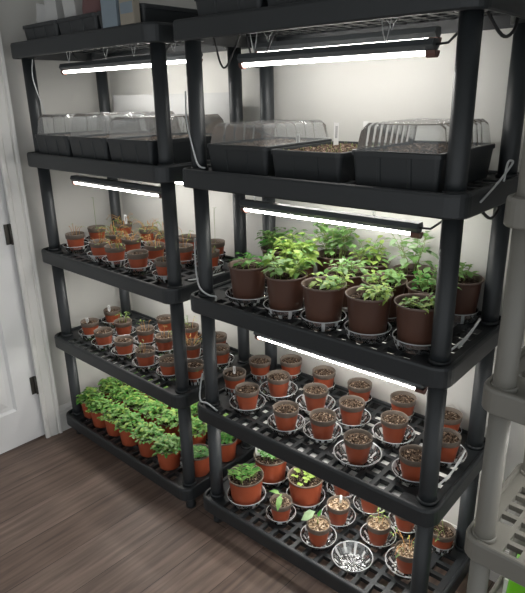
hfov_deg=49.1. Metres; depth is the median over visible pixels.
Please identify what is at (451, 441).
pot
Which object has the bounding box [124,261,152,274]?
saucer
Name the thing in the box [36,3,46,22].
carton
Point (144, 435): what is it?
potted plant
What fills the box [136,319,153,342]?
pot
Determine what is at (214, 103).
board
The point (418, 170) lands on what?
tray
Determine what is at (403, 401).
pot
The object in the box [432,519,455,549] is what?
pot
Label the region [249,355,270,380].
pot
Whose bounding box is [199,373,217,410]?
power cord
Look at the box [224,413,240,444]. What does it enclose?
pot
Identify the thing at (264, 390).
saucer
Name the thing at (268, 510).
saucer
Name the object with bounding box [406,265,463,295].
pot
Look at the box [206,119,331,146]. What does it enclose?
dome
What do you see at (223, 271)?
power cord
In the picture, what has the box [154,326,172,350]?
pot
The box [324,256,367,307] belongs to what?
pot
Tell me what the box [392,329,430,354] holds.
saucer
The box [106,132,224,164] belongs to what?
tray
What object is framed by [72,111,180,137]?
dome
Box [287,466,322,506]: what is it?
pot
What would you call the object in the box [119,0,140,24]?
packet
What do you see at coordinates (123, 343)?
pot
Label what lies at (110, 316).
pot
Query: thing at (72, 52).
power cord
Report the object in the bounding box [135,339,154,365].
pot
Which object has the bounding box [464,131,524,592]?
shelving rack
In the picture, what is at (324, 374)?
pot
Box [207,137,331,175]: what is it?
tray
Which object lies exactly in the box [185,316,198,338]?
pot
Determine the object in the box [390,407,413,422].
saucer
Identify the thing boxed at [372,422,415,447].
saucer
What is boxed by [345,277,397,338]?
pot
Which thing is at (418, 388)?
light
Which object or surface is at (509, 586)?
bag
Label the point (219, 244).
pot
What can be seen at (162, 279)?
saucer
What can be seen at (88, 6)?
bundle
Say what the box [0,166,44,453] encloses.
door
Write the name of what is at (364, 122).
plant label
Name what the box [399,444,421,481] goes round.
pot
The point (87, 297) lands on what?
wall
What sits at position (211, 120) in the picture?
dome
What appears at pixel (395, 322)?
saucer
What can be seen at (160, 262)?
pot
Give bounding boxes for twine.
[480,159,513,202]
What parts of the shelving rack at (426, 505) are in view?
post, post, post, post, post, post, post, shelf, shelf, shelf, shelf, shelf, post, post, post, post, post, post, post, post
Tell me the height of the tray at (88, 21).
0.066 m
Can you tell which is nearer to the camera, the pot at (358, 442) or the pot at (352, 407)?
the pot at (358, 442)
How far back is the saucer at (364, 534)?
1.93 m
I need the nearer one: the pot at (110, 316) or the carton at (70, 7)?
the carton at (70, 7)
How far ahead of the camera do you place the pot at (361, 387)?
1.99 m
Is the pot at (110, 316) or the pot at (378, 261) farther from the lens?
the pot at (110, 316)
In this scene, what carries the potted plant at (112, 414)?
on the shelving rack at (153, 38)
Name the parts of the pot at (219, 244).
pot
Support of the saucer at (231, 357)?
on the shelving rack at (153, 38)
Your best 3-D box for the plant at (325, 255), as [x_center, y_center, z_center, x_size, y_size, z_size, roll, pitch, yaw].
[0.241,-0.149,1.912,0.151,0.254,0.185,-7,20,-16]
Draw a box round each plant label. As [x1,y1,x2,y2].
[296,133,299,141]
[333,122,338,144]
[363,121,368,145]
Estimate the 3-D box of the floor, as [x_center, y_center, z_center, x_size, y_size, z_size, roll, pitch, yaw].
[-0.593,1.458,0.614,4.800,0.050,4.125,16,25,40]
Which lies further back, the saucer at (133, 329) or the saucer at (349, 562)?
the saucer at (133, 329)
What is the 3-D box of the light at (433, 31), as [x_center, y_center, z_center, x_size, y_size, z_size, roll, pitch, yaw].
[0.209,-0.720,1.602,0.604,0.070,0.038,15,25,38]
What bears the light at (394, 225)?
attached to the shelving rack at (426, 505)
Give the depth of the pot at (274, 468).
2.20 m
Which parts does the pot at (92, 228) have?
pot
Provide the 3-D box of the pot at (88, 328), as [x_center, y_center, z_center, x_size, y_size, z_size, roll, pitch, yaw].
[-0.783,0.145,2.615,0.081,0.076,0.081,-16,24,-37]
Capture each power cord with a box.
[31,60,48,128]
[72,52,184,60]
[185,91,205,168]
[188,271,224,280]
[194,238,216,301]
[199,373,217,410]
[213,35,240,68]
[246,31,275,67]
[438,450,465,485]
[451,318,480,350]
[481,205,500,219]
[485,11,518,37]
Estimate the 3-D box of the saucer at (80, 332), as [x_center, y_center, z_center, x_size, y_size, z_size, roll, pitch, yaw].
[-0.782,0.169,2.624,0.112,0.031,0.112,7,21,21]
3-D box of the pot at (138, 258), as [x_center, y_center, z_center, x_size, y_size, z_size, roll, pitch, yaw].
[-0.466,-0.132,2.158,0.081,0.076,0.081,-4,19,-7]
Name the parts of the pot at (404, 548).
pot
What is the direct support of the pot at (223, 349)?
on the saucer at (231, 357)
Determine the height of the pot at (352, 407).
0.080 m
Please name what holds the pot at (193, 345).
on the saucer at (201, 349)
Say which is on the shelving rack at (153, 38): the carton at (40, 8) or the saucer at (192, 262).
the saucer at (192, 262)
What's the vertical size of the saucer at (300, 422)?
0.031 m
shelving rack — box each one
[10,22,254,508]
[173,0,524,592]
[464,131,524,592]
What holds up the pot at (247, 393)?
on the saucer at (233, 401)
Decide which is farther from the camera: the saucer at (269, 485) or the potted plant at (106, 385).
the potted plant at (106, 385)
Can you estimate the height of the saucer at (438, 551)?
0.031 m
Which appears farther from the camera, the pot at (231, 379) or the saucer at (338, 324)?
the pot at (231, 379)
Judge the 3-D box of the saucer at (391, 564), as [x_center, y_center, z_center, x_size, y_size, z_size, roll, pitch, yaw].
[0.455,0.848,1.816,0.136,0.031,0.136,-1,19,1]
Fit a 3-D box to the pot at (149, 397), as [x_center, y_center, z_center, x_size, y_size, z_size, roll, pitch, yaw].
[-0.567,0.462,2.853,0.118,0.135,0.144,16,25,40]
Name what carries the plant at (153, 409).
on the shelving rack at (153, 38)
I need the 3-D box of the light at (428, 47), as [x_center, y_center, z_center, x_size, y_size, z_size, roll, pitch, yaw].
[0.206,-0.641,1.437,0.717,0.107,0.048,15,25,38]
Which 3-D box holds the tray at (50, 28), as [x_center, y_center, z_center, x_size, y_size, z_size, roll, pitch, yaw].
[-0.704,-1.021,2.249,0.252,0.066,0.372,16,25,40]
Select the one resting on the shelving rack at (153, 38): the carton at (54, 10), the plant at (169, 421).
the plant at (169, 421)
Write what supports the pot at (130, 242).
on the saucer
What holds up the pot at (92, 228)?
on the saucer
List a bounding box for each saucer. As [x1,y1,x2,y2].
[63,241,88,252]
[78,326,99,339]
[87,251,107,261]
[91,336,115,349]
[101,315,124,326]
[102,254,128,267]
[111,344,137,359]
[113,326,135,336]
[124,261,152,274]
[132,355,158,371]
[133,334,155,346]
[152,270,167,282]
[152,343,172,355]
[154,324,171,332]
[156,366,174,380]
[181,254,196,267]
[187,348,202,359]
[189,371,203,385]
[196,260,223,272]
[217,353,233,368]
[218,251,225,261]
[225,287,268,306]
[225,385,234,395]
[227,485,265,509]
[229,394,265,414]
[251,370,269,382]
[259,381,297,401]
[262,466,288,487]
[263,298,304,318]
[266,505,295,525]
[267,414,304,435]
[286,486,324,510]
[290,369,300,381]
[296,394,335,414]
[300,310,346,331]
[300,524,336,550]
[303,421,341,444]
[312,381,334,393]
[321,505,355,528]
[327,483,353,499]
[332,541,372,573]
[333,440,381,469]
[334,407,370,429]
[344,320,391,343]
[347,392,371,407]
[353,496,383,516]
[360,523,395,549]
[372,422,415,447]
[385,546,411,579]
[388,317,396,326]
[388,513,415,535]
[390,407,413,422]
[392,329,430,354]
[392,458,418,486]
[432,541,453,555]
[440,444,466,467]
[454,307,478,324]
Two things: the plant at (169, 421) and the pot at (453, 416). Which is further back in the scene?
the plant at (169, 421)
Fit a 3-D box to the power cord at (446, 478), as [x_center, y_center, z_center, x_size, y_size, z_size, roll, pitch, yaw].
[0.531,0.490,1.614,0.160,0.057,0.020,-17,25,-38]
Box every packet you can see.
[100,0,120,27]
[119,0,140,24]
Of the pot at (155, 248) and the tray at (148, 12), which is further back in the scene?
the pot at (155, 248)
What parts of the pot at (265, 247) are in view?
pot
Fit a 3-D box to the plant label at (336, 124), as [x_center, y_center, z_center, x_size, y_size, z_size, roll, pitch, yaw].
[0.221,-0.479,1.720,0.015,0.082,0.005,-2,19,-3]
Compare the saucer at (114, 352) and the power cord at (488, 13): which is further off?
the saucer at (114, 352)
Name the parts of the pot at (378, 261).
pot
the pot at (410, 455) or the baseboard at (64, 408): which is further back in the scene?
the baseboard at (64, 408)
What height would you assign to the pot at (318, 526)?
0.117 m
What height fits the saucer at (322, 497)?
0.031 m
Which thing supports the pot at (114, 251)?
on the saucer at (105, 260)
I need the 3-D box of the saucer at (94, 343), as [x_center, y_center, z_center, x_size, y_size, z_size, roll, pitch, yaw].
[-0.691,0.206,2.514,0.112,0.031,0.112,-7,20,-15]
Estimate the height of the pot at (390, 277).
0.155 m
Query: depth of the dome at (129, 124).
2.44 m
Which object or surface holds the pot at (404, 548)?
on the saucer at (391, 564)
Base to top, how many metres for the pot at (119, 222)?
0.117 m
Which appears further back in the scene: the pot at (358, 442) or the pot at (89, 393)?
the pot at (89, 393)
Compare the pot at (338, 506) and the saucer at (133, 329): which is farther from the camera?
the saucer at (133, 329)
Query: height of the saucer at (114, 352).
0.031 m
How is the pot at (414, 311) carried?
on the saucer at (394, 333)
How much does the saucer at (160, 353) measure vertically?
0.031 m
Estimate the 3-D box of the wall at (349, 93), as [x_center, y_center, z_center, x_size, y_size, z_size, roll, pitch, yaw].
[0.882,-0.220,1.465,4.405,2.500,0.100,16,25,40]
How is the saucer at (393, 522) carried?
on the shelving rack at (426, 505)
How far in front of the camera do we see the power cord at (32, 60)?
2.29 m
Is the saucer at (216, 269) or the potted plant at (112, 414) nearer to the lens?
the saucer at (216, 269)
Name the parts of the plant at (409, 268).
pot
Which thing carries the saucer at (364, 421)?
on the shelving rack at (426, 505)
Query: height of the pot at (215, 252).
0.117 m
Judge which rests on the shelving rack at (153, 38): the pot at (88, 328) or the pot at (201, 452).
the pot at (201, 452)
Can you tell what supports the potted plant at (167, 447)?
on the shelving rack at (153, 38)
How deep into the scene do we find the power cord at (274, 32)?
1.73 m
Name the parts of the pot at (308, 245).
pot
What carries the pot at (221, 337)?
on the saucer
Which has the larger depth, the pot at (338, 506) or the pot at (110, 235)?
the pot at (110, 235)
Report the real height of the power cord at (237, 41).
0.099 m
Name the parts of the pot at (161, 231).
pot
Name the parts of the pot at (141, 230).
pot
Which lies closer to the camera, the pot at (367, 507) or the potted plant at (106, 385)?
the pot at (367, 507)
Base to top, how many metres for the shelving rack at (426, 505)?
1.749 m
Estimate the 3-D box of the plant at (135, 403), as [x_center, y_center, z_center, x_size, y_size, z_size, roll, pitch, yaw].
[-0.582,0.520,2.695,0.120,0.132,0.135,16,25,40]
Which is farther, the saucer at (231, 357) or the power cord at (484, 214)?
the saucer at (231, 357)
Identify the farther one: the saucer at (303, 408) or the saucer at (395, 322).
the saucer at (303, 408)
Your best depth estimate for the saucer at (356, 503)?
2.08 m
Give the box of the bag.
[502,554,524,592]
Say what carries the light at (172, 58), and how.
attached to the shelving rack at (153, 38)
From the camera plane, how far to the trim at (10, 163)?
2.50 m
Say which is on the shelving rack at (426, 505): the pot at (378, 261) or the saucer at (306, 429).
the saucer at (306, 429)
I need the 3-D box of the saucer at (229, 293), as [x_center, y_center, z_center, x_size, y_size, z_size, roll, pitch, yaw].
[-0.045,-0.001,1.851,0.150,0.031,0.150,7,21,21]
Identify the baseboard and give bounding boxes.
[59,382,119,431]
[159,382,508,581]
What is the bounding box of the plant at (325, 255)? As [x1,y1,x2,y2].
[312,221,356,275]
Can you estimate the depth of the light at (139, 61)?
2.05 m
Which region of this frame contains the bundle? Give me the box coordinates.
[82,0,100,13]
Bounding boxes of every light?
[59,43,170,74]
[70,173,160,198]
[103,44,202,63]
[237,18,457,68]
[239,196,441,238]
[253,18,441,52]
[253,308,426,394]
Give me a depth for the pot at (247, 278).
1.79 m
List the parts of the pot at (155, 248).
pot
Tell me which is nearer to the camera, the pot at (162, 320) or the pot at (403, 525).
the pot at (403, 525)
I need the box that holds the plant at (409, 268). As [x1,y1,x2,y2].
[387,231,437,293]
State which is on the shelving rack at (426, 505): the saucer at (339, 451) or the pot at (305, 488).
the saucer at (339, 451)
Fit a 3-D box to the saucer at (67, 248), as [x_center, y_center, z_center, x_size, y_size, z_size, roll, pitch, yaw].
[-0.804,-0.211,2.484,0.110,0.031,0.110,7,21,21]
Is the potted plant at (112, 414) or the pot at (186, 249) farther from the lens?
the potted plant at (112, 414)
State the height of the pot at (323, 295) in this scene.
0.149 m
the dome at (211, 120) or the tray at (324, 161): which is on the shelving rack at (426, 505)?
the tray at (324, 161)
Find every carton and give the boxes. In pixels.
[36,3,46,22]
[44,0,64,20]
[62,0,82,16]
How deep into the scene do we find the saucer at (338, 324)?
1.61 m
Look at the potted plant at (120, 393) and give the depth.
2.73 m
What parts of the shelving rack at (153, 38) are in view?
post, post, post, post, post, post, shelf, post, shelf, shelf, shelf, shelf, post, post, post, post, post, post, post, post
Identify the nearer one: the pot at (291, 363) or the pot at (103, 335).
the pot at (291, 363)
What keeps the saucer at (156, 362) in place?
on the shelving rack at (153, 38)
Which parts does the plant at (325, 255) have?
pot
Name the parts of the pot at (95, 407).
pot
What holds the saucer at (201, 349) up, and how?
on the shelving rack at (153, 38)
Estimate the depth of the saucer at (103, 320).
2.73 m
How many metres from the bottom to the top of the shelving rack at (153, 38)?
1.754 m
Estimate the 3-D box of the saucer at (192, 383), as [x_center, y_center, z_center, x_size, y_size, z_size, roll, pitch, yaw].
[-0.260,0.310,2.189,0.082,0.031,0.082,-12,22,-29]
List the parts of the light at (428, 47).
hanger cord, hanger cord, power cord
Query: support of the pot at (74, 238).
on the saucer at (67, 248)
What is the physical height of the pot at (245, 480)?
0.126 m
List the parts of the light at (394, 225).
power cord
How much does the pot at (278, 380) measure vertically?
0.080 m
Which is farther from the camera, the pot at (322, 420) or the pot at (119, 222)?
the pot at (119, 222)
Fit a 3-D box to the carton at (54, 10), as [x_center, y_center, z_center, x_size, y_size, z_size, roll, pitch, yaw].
[-0.750,-1.025,2.104,0.076,0.164,0.051,13,24,35]
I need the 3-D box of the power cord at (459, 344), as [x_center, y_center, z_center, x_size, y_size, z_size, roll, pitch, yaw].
[0.523,0.103,1.479,0.160,0.057,0.020,-17,25,-38]
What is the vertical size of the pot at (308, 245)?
0.204 m
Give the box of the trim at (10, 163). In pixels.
[0,32,61,437]
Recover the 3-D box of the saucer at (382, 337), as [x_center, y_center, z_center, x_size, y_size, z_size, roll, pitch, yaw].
[0.286,0.093,1.563,0.128,0.031,0.128,-16,24,-37]
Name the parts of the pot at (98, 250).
pot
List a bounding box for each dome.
[38,112,143,135]
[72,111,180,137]
[109,114,225,140]
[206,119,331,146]
[353,118,492,153]
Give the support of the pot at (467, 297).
on the saucer at (473, 317)
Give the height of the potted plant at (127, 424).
0.133 m
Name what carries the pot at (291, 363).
on the saucer at (297, 378)
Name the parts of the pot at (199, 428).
pot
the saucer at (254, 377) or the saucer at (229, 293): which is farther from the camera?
the saucer at (254, 377)
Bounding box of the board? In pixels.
[113,92,229,131]
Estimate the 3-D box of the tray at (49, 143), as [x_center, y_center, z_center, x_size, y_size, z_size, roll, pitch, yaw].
[-0.705,-0.635,2.373,0.252,0.081,0.372,16,25,40]
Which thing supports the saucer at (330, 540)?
on the shelving rack at (426, 505)
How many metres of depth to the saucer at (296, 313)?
1.70 m
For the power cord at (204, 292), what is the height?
0.192 m
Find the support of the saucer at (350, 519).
on the shelving rack at (426, 505)
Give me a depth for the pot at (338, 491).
2.13 m
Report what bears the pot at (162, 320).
on the saucer at (155, 326)
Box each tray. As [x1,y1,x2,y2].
[22,20,60,39]
[35,129,137,156]
[57,12,100,34]
[68,131,181,160]
[97,3,197,28]
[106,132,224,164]
[194,0,267,15]
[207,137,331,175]
[271,141,391,182]
[352,141,494,191]
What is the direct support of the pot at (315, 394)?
on the saucer at (303, 408)
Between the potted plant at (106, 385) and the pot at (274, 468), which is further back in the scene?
the potted plant at (106, 385)
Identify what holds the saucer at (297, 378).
on the shelving rack at (426, 505)
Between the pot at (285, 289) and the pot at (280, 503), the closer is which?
the pot at (285, 289)
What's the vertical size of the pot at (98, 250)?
0.117 m
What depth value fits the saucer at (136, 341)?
2.49 m
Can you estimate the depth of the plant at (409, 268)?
1.72 m
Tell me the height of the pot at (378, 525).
0.110 m
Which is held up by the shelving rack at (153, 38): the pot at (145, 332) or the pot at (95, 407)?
the pot at (95, 407)
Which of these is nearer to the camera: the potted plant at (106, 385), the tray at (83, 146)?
the tray at (83, 146)
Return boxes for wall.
[0,0,134,405]
[109,0,524,550]
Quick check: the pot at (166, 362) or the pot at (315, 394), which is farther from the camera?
the pot at (166, 362)
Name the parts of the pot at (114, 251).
pot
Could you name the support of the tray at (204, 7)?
on the shelving rack at (426, 505)
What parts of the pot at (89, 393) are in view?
pot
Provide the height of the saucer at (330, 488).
0.031 m
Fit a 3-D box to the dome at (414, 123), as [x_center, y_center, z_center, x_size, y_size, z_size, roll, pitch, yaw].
[0.413,-0.409,1.442,0.232,0.062,0.346,14,25,37]
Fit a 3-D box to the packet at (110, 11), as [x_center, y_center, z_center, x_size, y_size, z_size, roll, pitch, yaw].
[-0.467,-0.891,1.777,0.080,0.105,0.022,16,25,40]
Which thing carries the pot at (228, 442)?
on the shelving rack at (153, 38)
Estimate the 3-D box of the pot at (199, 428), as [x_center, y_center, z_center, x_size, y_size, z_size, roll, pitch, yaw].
[-0.294,0.592,2.467,0.138,0.135,0.132,16,25,40]
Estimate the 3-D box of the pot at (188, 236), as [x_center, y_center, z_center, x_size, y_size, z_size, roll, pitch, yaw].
[-0.309,-0.233,2.382,0.081,0.113,0.081,7,21,21]
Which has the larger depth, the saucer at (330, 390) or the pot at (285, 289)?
the saucer at (330, 390)
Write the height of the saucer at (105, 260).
0.031 m
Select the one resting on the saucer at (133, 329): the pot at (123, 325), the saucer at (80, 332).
the pot at (123, 325)
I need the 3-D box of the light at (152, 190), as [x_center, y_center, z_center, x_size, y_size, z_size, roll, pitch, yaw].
[-0.530,-0.448,2.171,0.717,0.114,0.048,16,25,40]
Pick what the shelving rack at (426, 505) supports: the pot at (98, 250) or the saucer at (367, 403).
the saucer at (367, 403)
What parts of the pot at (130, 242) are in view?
pot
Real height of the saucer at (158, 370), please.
0.031 m
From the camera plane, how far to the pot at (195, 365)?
2.16 m
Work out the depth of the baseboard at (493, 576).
1.91 m
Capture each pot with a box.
[65,223,84,249]
[76,387,104,418]
[80,317,98,336]
[85,395,112,427]
[87,201,105,239]
[89,230,109,258]
[94,221,133,243]
[94,327,112,347]
[95,235,126,263]
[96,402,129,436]
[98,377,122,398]
[103,306,120,324]
[107,213,132,236]
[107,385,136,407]
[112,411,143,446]
[114,312,131,334]
[114,335,133,354]
[115,228,145,253]
[122,372,142,396]
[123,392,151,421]
[126,249,148,271]
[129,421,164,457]
[132,375,158,399]
[133,219,161,243]
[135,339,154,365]
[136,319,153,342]
[137,234,164,262]
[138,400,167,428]
[147,221,164,248]
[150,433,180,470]
[154,251,167,278]
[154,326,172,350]
[156,314,171,330]
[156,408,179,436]
[158,354,174,375]
[178,416,206,444]
[179,229,195,252]
[179,234,192,263]
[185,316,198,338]
[186,331,201,358]
[187,358,203,381]
[190,402,197,419]
[193,444,209,476]
[211,220,224,257]
[211,240,219,269]
[216,331,226,343]
[216,343,229,363]
[221,431,236,461]
[223,367,245,394]
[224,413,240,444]
[227,252,266,302]
[227,463,263,504]
[235,382,259,409]
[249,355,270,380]
[254,450,285,482]
[255,227,307,267]
[261,250,312,314]
[266,370,289,396]
[269,490,291,521]
[273,232,322,278]
[273,400,298,430]
[280,354,301,379]
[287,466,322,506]
[301,269,353,326]
[301,509,330,546]
[303,382,327,410]
[309,408,336,439]
[312,365,335,387]
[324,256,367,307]
[327,495,349,525]
[334,486,349,496]
[339,395,364,424]
[343,428,372,464]
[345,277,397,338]
[347,235,394,273]
[347,377,371,401]
[360,498,377,512]
[362,266,407,321]
[367,507,390,545]
[381,410,408,442]
[390,391,416,415]
[390,527,414,573]
[394,292,434,349]
[395,515,413,531]
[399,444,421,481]
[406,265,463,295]
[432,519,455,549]
[440,427,461,462]
[444,406,462,431]
[454,262,484,322]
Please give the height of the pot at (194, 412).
0.130 m
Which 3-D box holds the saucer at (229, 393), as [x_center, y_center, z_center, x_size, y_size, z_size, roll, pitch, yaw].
[-0.102,0.339,2.124,0.074,0.031,0.074,-16,24,-37]
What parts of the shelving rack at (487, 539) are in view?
post, post, shelf, shelf, shelf, post, shelf, post, post, post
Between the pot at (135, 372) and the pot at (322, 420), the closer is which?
the pot at (322, 420)
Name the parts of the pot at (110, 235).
pot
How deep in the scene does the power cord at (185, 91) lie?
1.73 m
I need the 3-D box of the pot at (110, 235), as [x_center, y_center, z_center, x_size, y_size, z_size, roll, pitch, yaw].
[-0.640,-0.254,2.453,0.133,0.118,0.135,16,25,40]
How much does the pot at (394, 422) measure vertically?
0.080 m
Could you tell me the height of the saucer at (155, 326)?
0.031 m
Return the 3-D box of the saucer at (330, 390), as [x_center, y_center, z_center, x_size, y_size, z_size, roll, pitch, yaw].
[0.226,0.333,2.121,0.084,0.031,0.084,2,19,8]
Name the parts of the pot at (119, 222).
pot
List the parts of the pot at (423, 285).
pot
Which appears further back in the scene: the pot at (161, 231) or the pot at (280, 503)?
the pot at (161, 231)
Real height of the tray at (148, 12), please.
0.066 m
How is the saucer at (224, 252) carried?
on the shelving rack at (153, 38)
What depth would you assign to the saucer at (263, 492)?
2.10 m
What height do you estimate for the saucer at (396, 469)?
0.031 m
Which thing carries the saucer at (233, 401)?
on the shelving rack at (426, 505)
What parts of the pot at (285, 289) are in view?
pot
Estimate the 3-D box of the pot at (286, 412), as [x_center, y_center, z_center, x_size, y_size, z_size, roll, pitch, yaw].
[0.077,0.394,1.872,0.086,0.080,0.086,-9,21,-22]
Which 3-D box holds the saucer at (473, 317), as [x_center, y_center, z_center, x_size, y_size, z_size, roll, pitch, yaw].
[0.569,0.048,1.677,0.116,0.031,0.116,16,26,41]
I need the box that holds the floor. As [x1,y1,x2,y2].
[0,423,494,592]
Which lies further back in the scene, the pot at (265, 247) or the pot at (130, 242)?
the pot at (130, 242)
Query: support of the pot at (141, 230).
on the saucer
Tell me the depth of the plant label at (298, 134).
1.73 m
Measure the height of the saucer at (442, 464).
0.031 m

